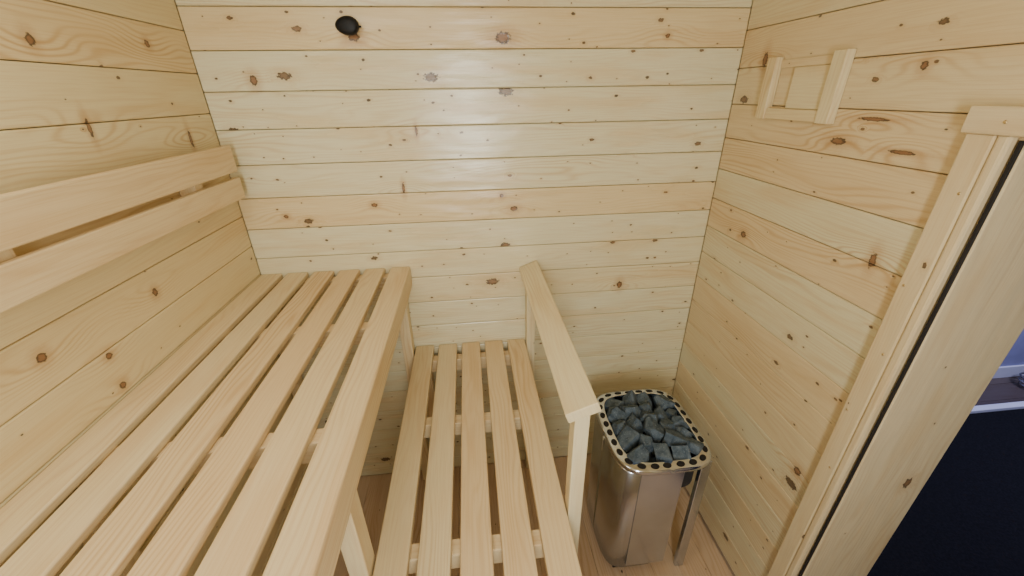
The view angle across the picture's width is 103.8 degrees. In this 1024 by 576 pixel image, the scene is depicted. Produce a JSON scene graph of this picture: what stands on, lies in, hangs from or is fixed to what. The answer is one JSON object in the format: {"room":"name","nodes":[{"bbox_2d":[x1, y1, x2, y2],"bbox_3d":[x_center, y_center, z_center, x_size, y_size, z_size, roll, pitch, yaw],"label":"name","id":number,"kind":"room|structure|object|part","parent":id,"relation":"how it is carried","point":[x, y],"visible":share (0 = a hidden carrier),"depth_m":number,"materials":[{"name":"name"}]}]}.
{"room":"sauna","nodes":[
{"label":"sauna","id":0,"kind":"room"},
{"bbox_2d":[0,0,308,575],"bbox_3d":[-0.934,0.507,0.543,0.080,2.380,2.530,-3,26,-5],"label":"wall","id":1,"kind":"structure","parent":0,"point":[88,87],"depth_m":0.95,"materials":[{"name":"brown wood"}]},
{"bbox_2d":[0,145,244,313],"bbox_3d":[-0.863,0.114,0.333,0.069,0.177,2.380,-3,26,-5],"label":"backrest","id":2,"kind":"object","parent":1,"relation":"attached to","point":[28,215],"visible":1,"depth_m":0.86,"materials":[{"name":"beige wood"}]},
{"bbox_2d":[174,0,752,475],"bbox_3d":[-0.089,-0.104,1.772,1.951,2.380,0.080,-3,26,-5],"label":"wall","id":3,"kind":"structure","parent":0,"point":[464,145],"depth_m":1.53,"materials":[{"name":"brown wood"}]},
{"bbox_2d":[335,16,360,35],"bbox_3d":[-0.528,-0.844,1.293,0.079,0.054,0.041,-3,26,-5],"label":"sensor","id":4,"kind":"object","parent":3,"relation":"attached to","point":[346,25],"visible":1,"depth_m":1.28,"materials":[{"name":"black plastic"}]},
{"bbox_2d":[333,453,734,575],"bbox_3d":[0.063,1.546,1.165,1.951,0.060,2.530,-3,26,-5],"label":"floor","id":5,"kind":"structure","parent":0,"point":[704,556],"depth_m":1.90,"materials":[{"name":"brown wood"}]},
{"bbox_2d":[0,267,428,575],"bbox_3d":[-0.584,1.014,0.817,0.596,1.217,2.486,-3,26,-5],"label":"bench","id":6,"kind":"object","parent":5,"relation":"on","point":[325,516],"visible":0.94,"depth_m":0.84,"materials":[{"name":"beige wood"}]},
{"bbox_3d":[-0.885,0.941,1.072,0.040,1.134,0.050,-3,26,-5],"label":"leg","id":7,"kind":"part","parent":6,"relation":"part of","materials":[{"name":"beige wood"}]},
{"bbox_3d":[-0.982,0.546,1.886,0.040,1.134,0.050,-3,26,-5],"label":"leg","id":8,"kind":"part","parent":6,"relation":"part of","materials":[{"name":"beige wood"}]},
{"bbox_3d":[-0.366,0.919,1.106,0.045,1.128,0.060,-3,26,-5],"label":"leg","id":9,"kind":"part","parent":6,"relation":"part of","materials":[{"name":"beige wood"}]},
{"bbox_3d":[-0.465,0.516,1.938,0.045,1.128,0.050,-3,26,-5],"label":"leg","id":10,"kind":"part","parent":6,"relation":"part of","materials":[{"name":"beige wood"}]},
{"bbox_2d":[373,339,581,575],"bbox_3d":[-0.055,1.162,0.951,0.507,0.818,2.486,-3,26,-5],"label":"bench","id":11,"kind":"object","parent":5,"relation":"on","point":[518,547],"visible":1,"depth_m":1.22,"materials":[{"name":"beige wood"}]},
{"bbox_3d":[-0.376,0.721,1.970,0.040,0.728,0.040,-3,26,-5],"label":"leg","id":12,"kind":"part","parent":11,"relation":"part of","materials":[{"name":"beige wood"}]},
{"bbox_2d":[519,261,600,552],"bbox_3d":[0.129,0.623,1.599,0.087,1.215,0.894,-3,26,-5],"label":"handrail","id":13,"kind":"object","parent":5,"relation":"on","point":[578,399],"visible":0.76,"depth_m":1.11,"materials":[{"name":"brown wood"}]},
{"bbox_3d":[0.088,0.462,1.986,0.038,1.167,0.045,-3,26,-5],"label":"post","id":14,"kind":"part","parent":13,"relation":"part of","materials":[{"name":"brown wood"}]},
{"bbox_3d":[0.121,0.102,1.346,0.087,0.056,0.894,-3,26,-5],"label":"rail","id":15,"kind":"part","parent":13,"relation":"part of","materials":[{"name":"brown wood"}]},
{"bbox_3d":[0.177,0.823,1.241,0.038,1.167,0.045,-3,26,-5],"label":"post","id":16,"kind":"part","parent":13,"relation":"part of","materials":[{"name":"brown wood"}]},
{"bbox_2d":[587,389,712,567],"bbox_3d":[0.553,0.845,1.753,0.374,0.669,0.428,-3,26,-5],"label":"heater","id":17,"kind":"object","parent":5,"relation":"on","point":[631,506],"visible":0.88,"depth_m":1.59,"materials":[{"name":"metal"}]},
{"bbox_2d":[605,398,624,412],"bbox_3d":[0.437,0.516,1.732,0.075,0.078,0.065,-18,31,-31],"label":"stone","id":18,"kind":"object","parent":17,"relation":"in","point":[610,402],"visible":0.53,"depth_m":1.72,"materials":[{"name":"grey stone"}]},
{"bbox_2d":[607,406,626,422],"bbox_3d":[0.433,0.526,1.661,0.084,0.091,0.070,7,27,15],"label":"stone","id":19,"kind":"object","parent":17,"relation":"in","point":[613,413],"visible":0.76,"depth_m":1.64,"materials":[{"name":"grey stone"}]},
{"bbox_2d":[612,420,627,435],"bbox_3d":[0.430,0.558,1.599,0.065,0.068,0.058,-11,28,-20],"label":"stone","id":20,"kind":"object","parent":17,"relation":"in","point":[618,426],"visible":0.75,"depth_m":1.58,"materials":[{"name":"grey stone"}]},
{"bbox_2d":[619,405,640,421],"bbox_3d":[0.496,0.520,1.667,0.078,0.084,0.079,-3,26,-5],"label":"stone","id":21,"kind":"object","parent":17,"relation":"in","point":[629,410],"visible":0.7,"depth_m":1.64,"materials":[{"name":"grey stone"}]},
{"bbox_2d":[627,444,648,462],"bbox_3d":[0.460,0.625,1.479,0.088,0.084,0.069,-4,26,-6],"label":"stone","id":22,"kind":"object","parent":17,"relation":"in","point":[639,454],"visible":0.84,"depth_m":1.46,"materials":[{"name":"grey stone"}]},
{"bbox_2d":[637,392,652,408],"bbox_3d":[0.575,0.493,1.749,0.061,0.062,0.083,-2,26,-2],"label":"stone","id":23,"kind":"object","parent":17,"relation":"in","point":[642,398],"visible":0.63,"depth_m":1.74,"materials":[{"name":"grey stone"}]},
{"bbox_2d":[639,410,658,423],"bbox_3d":[0.555,0.531,1.630,0.073,0.074,0.074,7,27,16],"label":"stone","id":24,"kind":"object","parent":17,"relation":"in","point":[643,415],"visible":0.57,"depth_m":1.61,"materials":[{"name":"grey stone"}]},
{"bbox_2d":[648,457,655,461],"bbox_3d":[0.532,0.678,1.521,0.081,0.059,0.062,-10,27,-18],"label":"stone","id":25,"kind":"object","parent":17,"relation":"in","point":[653,459],"visible":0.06,"depth_m":1.52,"materials":[{"name":"black stone"}]},
{"bbox_2d":[643,417,663,442],"bbox_3d":[0.548,0.557,1.561,0.082,0.077,0.064,11,28,23],"label":"stone","id":26,"kind":"object","parent":17,"relation":"in","point":[652,429],"visible":0.91,"depth_m":1.54,"materials":[{"name":"grey stone"}]},
{"bbox_3d":[0.556,0.910,1.577,0.165,0.568,0.004,-3,26,-5],"label":"panel","id":27,"kind":"part","parent":17,"relation":"part of","materials":[{"name":"metal"}]},
{"bbox_2d":[653,443,672,461],"bbox_3d":[0.557,0.609,1.484,0.082,0.062,0.068,13,29,26],"label":"stone","id":28,"kind":"object","parent":17,"relation":"in","point":[662,452],"visible":0.92,"depth_m":1.47,"materials":[{"name":"grey stone"}]},
{"bbox_2d":[653,394,674,411],"bbox_3d":[0.650,0.496,1.734,0.082,0.080,0.082,-13,29,-24],"label":"stone","id":29,"kind":"object","parent":17,"relation":"in","point":[661,400],"visible":0.73,"depth_m":1.71,"materials":[{"name":"grey stone"}]},
{"bbox_2d":[659,418,674,431],"bbox_3d":[0.613,0.554,1.601,0.052,0.062,0.084,-1,26,0],"label":"stone","id":30,"kind":"object","parent":17,"relation":"in","point":[665,423],"visible":0.63,"depth_m":1.58,"materials":[{"name":"grey stone"}]},
{"bbox_2d":[665,408,676,419],"bbox_3d":[0.667,0.532,1.676,0.048,0.054,0.056,17,31,32],"label":"stone","id":31,"kind":"object","parent":17,"relation":"in","point":[670,412],"visible":0.66,"depth_m":1.66,"materials":[{"name":"grey stone"}]},
{"bbox_2d":[662,428,686,446],"bbox_3d":[0.620,0.571,1.535,0.087,0.074,0.067,6,27,14],"label":"stone","id":32,"kind":"object","parent":17,"relation":"in","point":[671,437],"visible":0.88,"depth_m":1.51,"materials":[{"name":"grey stone"}]},
{"bbox_2d":[671,416,687,428],"bbox_3d":[0.674,0.544,1.620,0.070,0.065,0.054,2,26,7],"label":"stone","id":33,"kind":"object","parent":17,"relation":"in","point":[678,421],"visible":0.57,"depth_m":1.60,"materials":[{"name":"grey stone"}]},
{"bbox_2d":[671,445,690,459],"bbox_3d":[0.621,0.616,1.478,0.069,0.080,0.059,3,26,9],"label":"stone","id":34,"kind":"object","parent":17,"relation":"in","point":[679,452],"visible":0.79,"depth_m":1.47,"materials":[{"name":"grey stone"}]},
{"bbox_2d":[675,426,692,437],"bbox_3d":[0.672,0.573,1.570,0.068,0.078,0.058,1,26,4],"label":"stone","id":35,"kind":"object","parent":17,"relation":"in","point":[682,430],"visible":0.52,"depth_m":1.55,"materials":[{"name":"grey stone"}]},
{"bbox_3d":[0.723,0.921,1.622,0.038,0.641,0.020,-3,26,-5],"label":"leg","id":36,"kind":"part","parent":17,"relation":"part of","materials":[{"name":"metal"}]},
{"bbox_2d":[683,437,703,454],"bbox_3d":[0.682,0.597,1.512,0.056,0.056,0.081,-21,32,-35],"label":"stone","id":37,"kind":"object","parent":17,"relation":"in","point":[695,447],"visible":0.71,"depth_m":1.49,"materials":[{"name":"grey stone"}]},
{"label":"stone","id":38,"kind":"object","parent":17,"relation":"in","visible":0},
{"bbox_2d":[639,433,653,451],"bbox_3d":[0.506,0.585,1.519,0.054,0.062,0.063,1,26,3],"label":"stone","id":39,"kind":"object","parent":38,"relation":"on","point":[647,441],"visible":0.77,"depth_m":1.50,"materials":[{"name":"grey stone"}]},
{"bbox_3d":[0.448,0.652,1.570,0.058,0.045,0.056,30,66,-4],"label":"stone","id":40,"kind":"object","parent":17,"relation":"in","visible":0},
{"bbox_2d":[617,425,639,452],"bbox_3d":[0.439,0.581,1.539,0.086,0.085,0.064,-14,29,-25],"label":"stone","id":41,"kind":"object","parent":40,"relation":"on","point":[628,438],"visible":0.94,"depth_m":1.52,"materials":[{"name":"grey stone"}]},
{"bbox_3d":[0.541,0.587,1.710,0.066,0.050,0.062,13,43,-46],"label":"stone","id":42,"kind":"object","parent":17,"relation":"in","visible":0},
{"bbox_2d":[639,402,652,411],"bbox_3d":[0.563,0.512,1.693,0.056,0.078,0.071,-4,26,-7],"label":"stone","id":43,"kind":"object","parent":42,"relation":"on","point":[645,406],"visible":0.72,"depth_m":1.67,"materials":[{"name":"grey stone"}]},
{"label":"stone","id":44,"kind":"object","parent":17,"relation":"in","visible":0},
{"bbox_2d":[626,414,643,433],"bbox_3d":[0.492,0.548,1.608,0.072,0.085,0.071,-5,26,-8],"label":"stone","id":45,"kind":"object","parent":44,"relation":"on","point":[633,422],"visible":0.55,"depth_m":1.58,"materials":[{"name":"grey stone"}]},
{"label":"stone","id":46,"kind":"object","parent":17,"relation":"in","visible":0},
{"bbox_2d":[622,390,637,404],"bbox_3d":[0.511,0.486,1.738,0.066,0.085,0.077,6,27,15],"label":"stone","id":47,"kind":"object","parent":46,"relation":"on","point":[630,398],"visible":0.57,"depth_m":1.72,"materials":[{"name":"grey stone"}]},
{"label":"stone","id":48,"kind":"object","parent":17,"relation":"in","visible":0},
{"bbox_2d":[654,406,667,423],"bbox_3d":[0.612,0.530,1.658,0.057,0.055,0.066,6,27,14],"label":"stone","id":49,"kind":"object","parent":48,"relation":"on","point":[662,414],"visible":0.59,"depth_m":1.65,"materials":[{"name":"grey stone"}]},
{"bbox_2d":[672,0,1023,575],"bbox_3d":[1.095,0.386,0.725,0.220,2.380,2.530,-3,26,-5],"label":"wall","id":50,"kind":"structure","parent":0,"point":[813,230],"depth_m":1.23,"materials":[{"name":"brown wood"}]},
{"bbox_2d":[755,49,856,123],"bbox_3d":[0.868,-0.605,1.216,0.026,0.182,0.307,-3,26,-5],"label":"air vent","id":51,"kind":"object","parent":50,"relation":"in","point":[819,89],"visible":1,"depth_m":1.18,"materials":[{"name":"brown wood"}]},
{"bbox_3d":[0.872,-0.540,1.250,0.020,0.032,0.219,-3,26,-5],"label":"rail","id":52,"kind":"part","parent":51,"relation":"part of","materials":[{"name":"brown wood"}]},
{"bbox_3d":[0.877,-0.670,1.188,0.005,0.024,0.219,-3,26,-5],"label":"rail","id":53,"kind":"part","parent":51,"relation":"part of","materials":[{"name":"brown wood"}]},
{"bbox_3d":[0.879,-0.591,1.186,0.012,0.115,0.146,-3,26,-5],"label":"sliding panel","id":54,"kind":"part","parent":51,"relation":"part of","materials":[{"name":"brown wood"}]},
{"bbox_2d":[767,133,1018,575],"bbox_3d":[0.940,0.505,1.166,0.023,1.784,0.076,-3,26,-5],"label":"trim","id":55,"kind":"structure","parent":50,"relation":"attached to","point":[980,160],"depth_m":0.95,"materials":[{"name":"brown wood"}]},
{"bbox_2d":[797,141,1023,575],"bbox_3d":[1.085,0.518,1.145,0.253,1.776,0.018,-3,26,-5],"label":"door","id":56,"kind":"structure","parent":50,"relation":"attached to","point":[980,318],"depth_m":1.00,"materials":[{"name":"brown wood"}]},
{"bbox_2d":[798,141,1023,575],"bbox_3d":[0.957,0.527,1.131,0.004,1.776,0.008,-3,26,-5],"label":"trim","id":57,"kind":"structure","parent":50,"relation":"attached to","point":[1020,145],"depth_m":0.92,"materials":[{"name":"black rubber"}]},
{"bbox_2d":[960,105,1023,136],"bbox_3d":[0.965,-0.148,0.410,0.031,0.050,0.878,-3,26,-5],"label":"trim","id":58,"kind":"structure","parent":50,"relation":"attached to","point":[1002,120],"depth_m":0.76,"materials":[{"name":"brown wood"}]},
{"bbox_2d":[970,401,1023,413],"bbox_3d":[3.221,0.809,2.701,4.209,0.030,0.043,-3,26,-5],"label":"trim","id":59,"kind":"structure","parent":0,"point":[1012,405],"depth_m":2.69,"materials":[{"name":"white paint"}]},
{"bbox_2d":[975,376,1023,405],"bbox_3d":[3.851,1.442,1.447,5.254,0.030,3.518,-3,26,-5],"label":"floor","id":60,"kind":"structure","parent":0,"point":[1006,389],"depth_m":2.86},
{"bbox_2d":[867,409,1023,575],"bbox_3d":[3.367,1.413,1.476,4.209,0.012,2.700,-3,26,-5],"label":"floor mat","id":61,"kind":"object","parent":60,"relation":"on","point":[967,519],"visible":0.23,"depth_m":2.05,"materials":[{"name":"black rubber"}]},
{"bbox_2d":[1018,372,1023,386],"bbox_3d":[3.754,0.651,2.873,0.188,0.145,0.152,-3,26,-5],"label":"power cord","id":62,"kind":"object","parent":60,"relation":"on","point":[1021,373],"visible":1,"depth_m":2.91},
{"bbox_2d":[1000,329,1023,366],"bbox_3d":[3.678,-0.559,2.468,5.179,2.720,0.080,-3,26,-5],"label":"wall","id":63,"kind":"structure","parent":0,"point":[1015,356],"depth_m":2.93,"materials":[{"name":"paint"}]},
{"bbox_2d":[992,365,1023,378],"bbox_3d":[3.701,0.622,2.990,5.179,0.100,0.014,-3,26,-5],"label":"baseboard","id":64,"kind":"structure","parent":63,"relation":"attached to","point":[1014,370],"depth_m":2.98,"materials":[{"name":"white paint"}]}
]}

